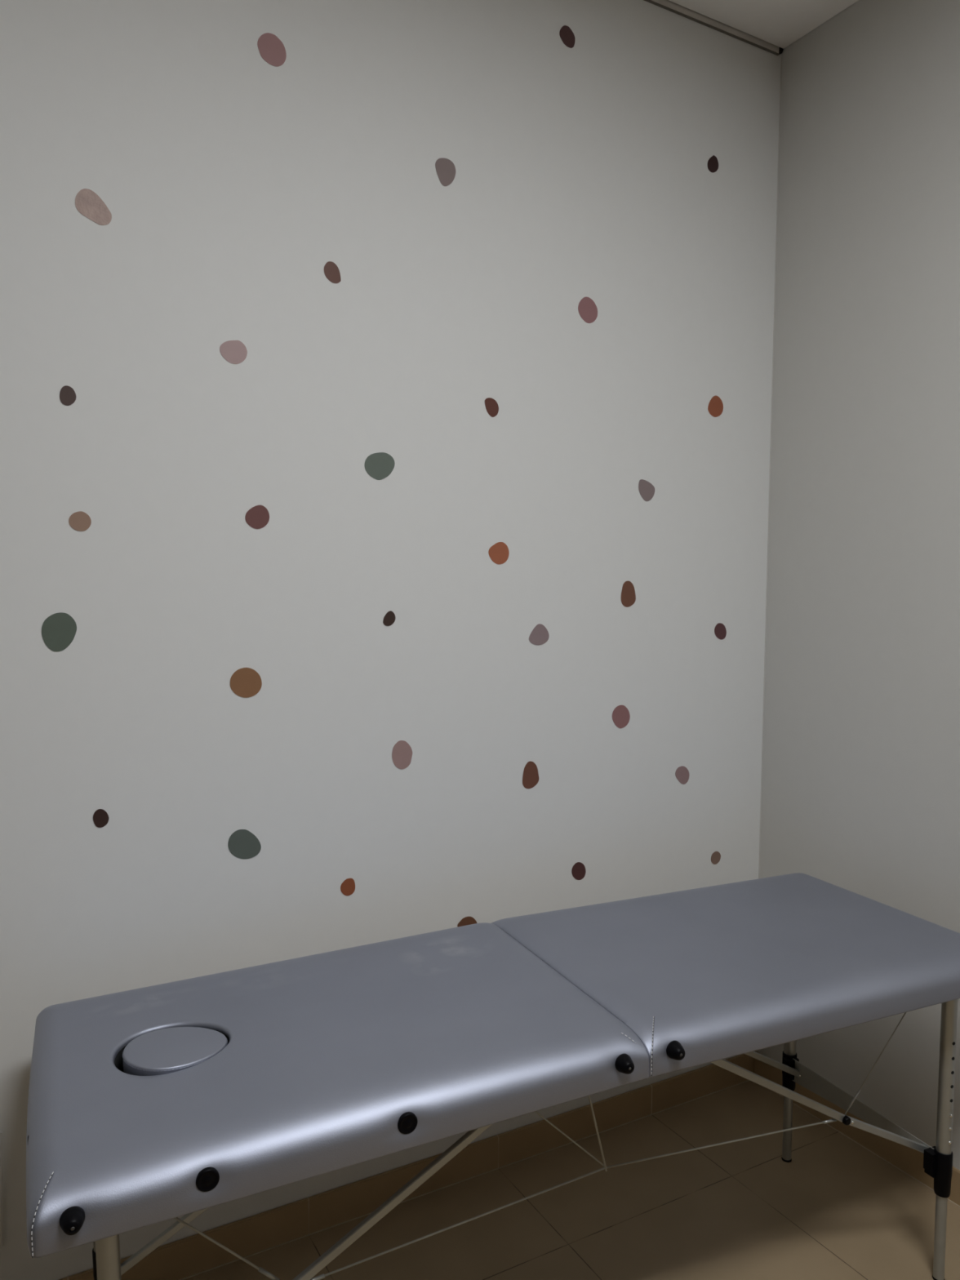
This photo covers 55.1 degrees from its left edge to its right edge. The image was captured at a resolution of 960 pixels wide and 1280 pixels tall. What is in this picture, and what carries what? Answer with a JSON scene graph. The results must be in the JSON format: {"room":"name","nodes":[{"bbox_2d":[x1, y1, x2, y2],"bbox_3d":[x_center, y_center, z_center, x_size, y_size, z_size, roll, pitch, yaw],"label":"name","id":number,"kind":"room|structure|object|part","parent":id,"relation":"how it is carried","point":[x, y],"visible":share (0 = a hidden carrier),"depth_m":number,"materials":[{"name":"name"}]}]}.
{"room":"massage room","nodes":[
{"label":"massage room","id":0,"kind":"room"},
{"bbox_2d":[0,0,782,1279],"bbox_3d":[-0.712,-0.186,1.852,3.700,3.050,0.100,-1,4,-30],"label":"wall","id":1,"kind":"structure","parent":0,"point":[228,179],"depth_m":2.04,"materials":[{"name":"paint"}]},
{"bbox_2d":[0,1131,4,1248],"bbox_3d":[-1.061,1.048,1.663,0.356,0.231,0.015,-1,4,-30],"label":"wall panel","id":2,"kind":"object","parent":1,"relation":"attached to","point":[2,1202],"visible":1,"depth_m":1.75,"materials":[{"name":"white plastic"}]},
{"bbox_2d":[41,612,76,651],"bbox_3d":[-0.801,-0.015,1.754,0.061,0.074,0.001,-1,4,-30],"label":"sticker","id":3,"kind":"object","parent":1,"relation":"attached to","point":[59,630],"visible":1,"depth_m":1.75,"materials":[{"name":"plastic"}]},
{"bbox_2d":[59,385,75,405],"bbox_3d":[-0.778,-0.461,1.739,0.029,0.037,0.001,-1,4,-30],"label":"sticker","id":4,"kind":"object","parent":1,"relation":"attached to","point":[67,393],"visible":1,"depth_m":1.74,"materials":[{"name":"plastic"}]},
{"bbox_2d":[68,511,91,531],"bbox_3d":[-0.765,-0.227,1.761,0.040,0.038,0.001,-1,4,-30],"label":"sticker","id":5,"kind":"object","parent":1,"relation":"attached to","point":[80,521],"visible":1,"depth_m":1.76,"materials":[{"name":"paper"}]},
{"bbox_2d":[75,188,111,225],"bbox_3d":[-0.732,-0.820,1.743,0.064,0.062,0.001,-1,4,-30],"label":"sticker","id":6,"kind":"object","parent":1,"relation":"attached to","point":[88,203],"visible":1,"depth_m":1.74,"materials":[{"name":"plastic"}]},
{"bbox_2d":[93,808,108,827],"bbox_3d":[-0.744,0.350,1.808,0.029,0.037,0.001,-1,4,-30],"label":"sticker","id":7,"kind":"object","parent":1,"relation":"attached to","point":[100,817],"visible":1,"depth_m":1.81,"materials":[{"name":"plastic"}]},
{"bbox_2d":[219,340,247,364],"bbox_3d":[-0.505,-0.590,1.886,0.056,0.049,0.001,-1,4,-30],"label":"sticker","id":8,"kind":"object","parent":1,"relation":"attached to","point":[234,352],"visible":1,"depth_m":1.89,"materials":[{"name":"plastic"}]},
{"bbox_2d":[227,829,261,858],"bbox_3d":[-0.499,0.433,1.953,0.070,0.065,0.001,-1,4,-30],"label":"sticker","id":9,"kind":"object","parent":1,"relation":"attached to","point":[242,843],"visible":1,"depth_m":1.95,"materials":[{"name":"paper"}]},
{"bbox_2d":[230,667,262,697],"bbox_3d":[-0.492,0.090,1.936,0.067,0.064,0.001,-1,4,-30],"label":"sticker","id":10,"kind":"object","parent":1,"relation":"attached to","point":[246,682],"visible":1,"depth_m":1.94,"materials":[{"name":"paper"}]},
{"bbox_2d":[244,505,269,528],"bbox_3d":[-0.466,-0.258,1.929,0.051,0.050,0.001,-1,4,-30],"label":"sticker","id":11,"kind":"object","parent":1,"relation":"attached to","point":[257,517],"visible":1,"depth_m":1.93,"materials":[{"name":"plastic"}]},
{"bbox_2d":[257,32,286,66],"bbox_3d":[-0.427,-1.213,1.892,0.060,0.063,0.001,-1,4,-30],"label":"sticker","id":12,"kind":"object","parent":1,"relation":"attached to","point":[271,48],"visible":1,"depth_m":1.89,"materials":[{"name":"plastic"}]},
{"bbox_2d":[324,261,341,283],"bbox_3d":[-0.317,-0.791,1.980,0.038,0.044,0.001,-1,4,-30],"label":"sticker","id":13,"kind":"object","parent":1,"relation":"attached to","point":[331,271],"visible":1,"depth_m":1.98,"materials":[{"name":"plastic"}]},
{"bbox_2d":[340,878,355,895],"bbox_3d":[-0.298,0.557,2.075,0.035,0.039,0.001,-1,4,-30],"label":"sticker","id":14,"kind":"object","parent":1,"relation":"attached to","point":[348,886],"visible":1,"depth_m":2.08,"materials":[{"name":"plastic"}]},
{"bbox_2d":[364,452,395,479],"bbox_3d":[-0.224,-0.389,2.058,0.073,0.062,0.001,-1,4,-30],"label":"sticker","id":15,"kind":"object","parent":1,"relation":"attached to","point":[379,465],"visible":1,"depth_m":2.06,"materials":[{"name":"plastic"}]},
{"bbox_2d":[382,610,395,626],"bbox_3d":[-0.206,-0.049,2.090,0.030,0.035,0.001,-1,4,-30],"label":"sticker","id":16,"kind":"object","parent":1,"relation":"attached to","point":[388,620],"visible":1,"depth_m":2.09,"materials":[{"name":"plastic"}]},
{"bbox_2d":[391,740,412,768],"bbox_3d":[-0.179,0.265,2.124,0.052,0.067,0.001,-1,4,-30],"label":"sticker","id":17,"kind":"object","parent":1,"relation":"attached to","point":[402,753],"visible":1,"depth_m":2.12,"materials":[{"name":"paper"}]},
{"bbox_2d":[58,1050,755,1279],"bbox_3d":[-0.700,1.298,1.887,3.500,0.082,0.010,-1,4,-30],"label":"baseboard","id":18,"kind":"structure","parent":1,"relation":"attached to","point":[195,1254],"depth_m":2.18,"materials":[{"name":"tile"}]},
{"bbox_2d":[435,158,455,186],"bbox_3d":[-0.079,-1.066,2.099,0.052,0.062,0.001,-1,4,-30],"label":"sticker","id":19,"kind":"object","parent":1,"relation":"attached to","point":[445,167],"visible":1,"depth_m":2.10,"materials":[{"name":"plastic"}]},
{"bbox_2d":[457,916,476,927],"bbox_3d":[-0.030,0.695,2.236,0.057,0.047,0.001,-1,4,-30],"label":"sticker","id":20,"kind":"object","parent":1,"relation":"attached to","point":[466,921],"visible":0.45,"depth_m":2.23,"materials":[{"name":"paper"}]},
{"bbox_2d":[484,397,498,417],"bbox_3d":[0.028,-0.553,2.192,0.039,0.044,0.001,-1,4,-30],"label":"sticker","id":21,"kind":"object","parent":1,"relation":"attached to","point":[491,406],"visible":1,"depth_m":2.19,"materials":[{"name":"plastic"}]},
{"bbox_2d":[488,542,509,564],"bbox_3d":[0.045,-0.210,2.223,0.057,0.054,0.001,-1,4,-30],"label":"sticker","id":22,"kind":"object","parent":1,"relation":"attached to","point":[499,553],"visible":1,"depth_m":2.22,"materials":[{"name":"paper"}]},
{"bbox_2d":[522,760,538,788],"bbox_3d":[0.127,0.337,2.303,0.049,0.069,0.001,-1,4,-30],"label":"sticker","id":23,"kind":"object","parent":1,"relation":"attached to","point":[531,775],"visible":1,"depth_m":2.30,"materials":[{"name":"paper"}]},
{"bbox_2d":[528,623,549,644],"bbox_3d":[0.147,-0.014,2.293,0.059,0.053,0.001,-1,4,-30],"label":"sticker","id":24,"kind":"object","parent":1,"relation":"attached to","point":[540,635],"visible":1,"depth_m":2.29,"materials":[{"name":"paper"}]},
{"bbox_2d":[559,25,575,48],"bbox_3d":[0.212,-1.468,2.240,0.046,0.048,0.001,-1,4,-30],"label":"sticker","id":25,"kind":"object","parent":1,"relation":"attached to","point":[566,35],"visible":1,"depth_m":2.24,"materials":[{"name":"plastic"}]},
{"bbox_2d":[571,862,586,879],"bbox_3d":[0.257,0.601,2.393,0.045,0.048,0.001,-1,4,-30],"label":"sticker","id":26,"kind":"object","parent":1,"relation":"attached to","point":[578,871],"visible":1,"depth_m":2.39,"materials":[{"name":"paper"}]},
{"bbox_2d":[577,297,597,323],"bbox_3d":[0.271,-0.829,2.313,0.060,0.064,0.001,-1,4,-30],"label":"sticker","id":27,"kind":"object","parent":1,"relation":"attached to","point":[587,308],"visible":1,"depth_m":2.31,"materials":[{"name":"plastic"}]},
{"bbox_2d":[612,705,630,728],"bbox_3d":[0.373,0.203,2.434,0.059,0.062,0.001,-1,4,-30],"label":"sticker","id":28,"kind":"object","parent":1,"relation":"attached to","point":[620,714],"visible":1,"depth_m":2.43,"materials":[{"name":"plastic"}]},
{"bbox_2d":[621,581,635,607],"bbox_3d":[0.391,-0.121,2.425,0.049,0.069,0.001,-1,4,-30],"label":"sticker","id":29,"kind":"object","parent":1,"relation":"attached to","point":[628,593],"visible":1,"depth_m":2.42,"materials":[{"name":"plastic"}]},
{"bbox_2d":[638,479,654,501],"bbox_3d":[0.441,-0.395,2.436,0.055,0.056,0.001,-1,4,-30],"label":"sticker","id":30,"kind":"object","parent":1,"relation":"attached to","point":[646,490],"visible":1,"depth_m":2.44,"materials":[{"name":"plastic"}]},
{"bbox_2d":[675,765,688,784],"bbox_3d":[0.561,0.375,2.552,0.051,0.052,0.001,-1,4,-30],"label":"sticker","id":31,"kind":"object","parent":1,"relation":"attached to","point":[682,773],"visible":1,"depth_m":2.55,"materials":[{"name":"plastic"}]},
{"bbox_2d":[644,0,779,55],"bbox_3d":[-0.678,-1.627,1.722,3.486,0.036,0.004,-1,4,-30],"label":"trim","id":32,"kind":"structure","parent":1,"relation":"attached to","point":[667,3],"depth_m":2.47,"materials":[{"name":"metal"}]},
{"bbox_2d":[707,155,718,172],"bbox_3d":[0.630,-1.286,2.489,0.039,0.046,0.001,-1,4,-30],"label":"sticker","id":33,"kind":"object","parent":1,"relation":"attached to","point":[713,162],"visible":1,"depth_m":2.49,"materials":[{"name":"plastic"}]},
{"bbox_2d":[707,395,723,417],"bbox_3d":[0.650,-0.644,2.539,0.056,0.058,0.001,-1,4,-30],"label":"sticker","id":34,"kind":"object","parent":1,"relation":"attached to","point":[715,407],"visible":1,"depth_m":2.54,"materials":[{"name":"plastic"}]},
{"bbox_2d":[711,851,720,864],"bbox_3d":[0.674,0.623,2.631,0.037,0.037,0.001,-1,4,-30],"label":"sticker","id":35,"kind":"object","parent":1,"relation":"attached to","point":[716,856],"visible":1,"depth_m":2.63,"materials":[{"name":"plastic"}]},
{"bbox_2d":[714,622,726,639],"bbox_3d":[0.677,-0.024,2.593,0.045,0.047,0.001,-1,4,-30],"label":"sticker","id":36,"kind":"object","parent":1,"relation":"attached to","point":[720,631],"visible":1,"depth_m":2.59,"materials":[{"name":"plastic"}]},
{"bbox_2d":[758,57,782,879],"bbox_3d":[0.834,-0.207,2.671,0.003,2.868,0.002,-1,4,-30],"label":"trim","id":37,"kind":"structure","parent":1,"relation":"attached to","point":[781,57],"depth_m":2.65,"materials":[{"name":"white paint"}]},
{"bbox_2d":[778,47,783,54],"bbox_3d":[0.843,-1.659,2.584,0.016,0.039,0.006,-1,4,-30],"label":"trim","id":38,"kind":"structure","parent":1,"relation":"attached to","point":[780,50],"depth_m":2.58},
{"bbox_2d":[183,1080,959,1279],"bbox_3d":[0.284,1.476,0.159,3.700,0.060,4.200,-1,4,-30],"label":"floor","id":39,"kind":"structure","parent":0,"point":[837,1210],"depth_m":2.13,"materials":[{"name":"tile"}]},
{"bbox_2d":[26,872,959,1279],"bbox_3d":[0.145,0.988,1.783,1.826,0.730,0.641,-1,4,-25],"label":"massage table","id":40,"kind":"object","parent":39,"relation":"on","point":[332,1060],"visible":0.99,"depth_m":1.56,"materials":[{"name":"grey leather"}]},
{"bbox_3d":[-0.543,0.713,1.145,0.003,0.067,0.064,0,3,-3],"label":"seam cord","id":41,"kind":"part","parent":40,"relation":"part of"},
{"bbox_3d":[-0.498,0.714,1.128,0.029,0.029,0.024,-1,4,-30],"label":"edge knob","id":42,"kind":"part","parent":40,"relation":"part of","materials":[{"name":"black plastic"}]},
{"bbox_3d":[-0.684,0.944,1.652,0.044,0.453,0.031,-1,4,-30],"label":"leg","id":43,"kind":"part","parent":40,"relation":"part of","materials":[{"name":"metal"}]},
{"bbox_3d":[-0.497,0.969,1.248,0.044,0.453,0.031,-1,4,-30],"label":"leg","id":44,"kind":"part","parent":40,"relation":"part of","materials":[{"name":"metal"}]},
{"bbox_2d":[122,1026,227,1075],"bbox_3d":[-0.491,0.684,1.490,0.162,0.066,0.146,-1,4,-30],"label":"plug","id":45,"kind":"object","parent":40,"relation":"on","point":[170,1050],"visible":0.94,"depth_m":1.47,"materials":[{"name":"grey leather"}]},
{"bbox_2d":[26,922,648,1257],"bbox_3d":[-0.269,0.680,1.582,0.914,0.098,0.624,-1,4,-25],"label":"cushion","id":46,"kind":"object","parent":40,"relation":"on","point":[332,1060],"depth_m":1.42,"materials":[{"name":"grey leather"}]},
{"bbox_3d":[0.233,0.677,1.464,0.029,0.029,0.024,-1,4,-30],"label":"edge knob","id":47,"kind":"part","parent":40,"relation":"part of","materials":[{"name":"black plastic"}]},
{"bbox_3d":[0.287,0.672,1.526,0.002,0.065,0.074,1,3,12],"label":"seam cord","id":48,"kind":"part","parent":40,"relation":"part of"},
{"bbox_3d":[0.323,0.674,1.505,0.029,0.029,0.024,-1,4,-30],"label":"edge knob","id":49,"kind":"part","parent":40,"relation":"part of","materials":[{"name":"black plastic"}]},
{"bbox_2d":[491,872,959,1077],"bbox_3d":[0.559,0.652,1.963,0.914,0.071,0.624,-1,4,-25],"label":"cushion","id":50,"kind":"object","parent":40,"relation":"on","point":[698,976],"depth_m":1.80,"materials":[{"name":"grey leather"}]},
{"bbox_3d":[0.789,0.896,2.330,0.030,0.452,0.030,-1,4,-30],"label":"leg","id":51,"kind":"part","parent":40,"relation":"part of","materials":[{"name":"metal"}]},
{"bbox_3d":[0.738,0.967,1.851,0.017,0.017,0.009,-1,4,-25],"label":"brace knob","id":52,"kind":"part","parent":40,"relation":"part of","materials":[{"name":"black plastic"}]},
{"bbox_3d":[0.874,1.094,2.136,0.002,0.057,0.410,-1,4,-25],"label":"cross panel","id":53,"kind":"part","parent":40,"relation":"part of","materials":[{"name":"grey metal"}]},
{"bbox_3d":[0.976,0.920,1.926,0.030,0.452,0.030,-1,4,-30],"label":"leg","id":54,"kind":"part","parent":40,"relation":"part of","materials":[{"name":"metal"}]},
{"bbox_2d":[668,0,858,48],"bbox_3d":[0.316,-1.538,-0.014,3.498,0.040,3.992,-1,4,-30],"label":"ceiling","id":55,"kind":"structure","parent":0,"point":[779,23],"depth_m":2.43,"materials":[{"name":"paint"}]},
{"bbox_2d":[755,0,959,1169],"bbox_3d":[1.890,-0.107,0.917,0.100,3.050,4.100,-1,4,-30],"label":"wall","id":56,"kind":"structure","parent":0,"point":[860,788],"depth_m":2.37,"materials":[{"name":"white paint"}]},
{"bbox_2d":[754,1051,959,1207],"bbox_3d":[1.805,1.373,1.012,0.010,0.082,3.990,-1,4,-30],"label":"baseboard","id":57,"kind":"structure","parent":56,"relation":"attached to","point":[910,1161],"depth_m":2.38,"materials":[{"name":"tile"}]}
]}

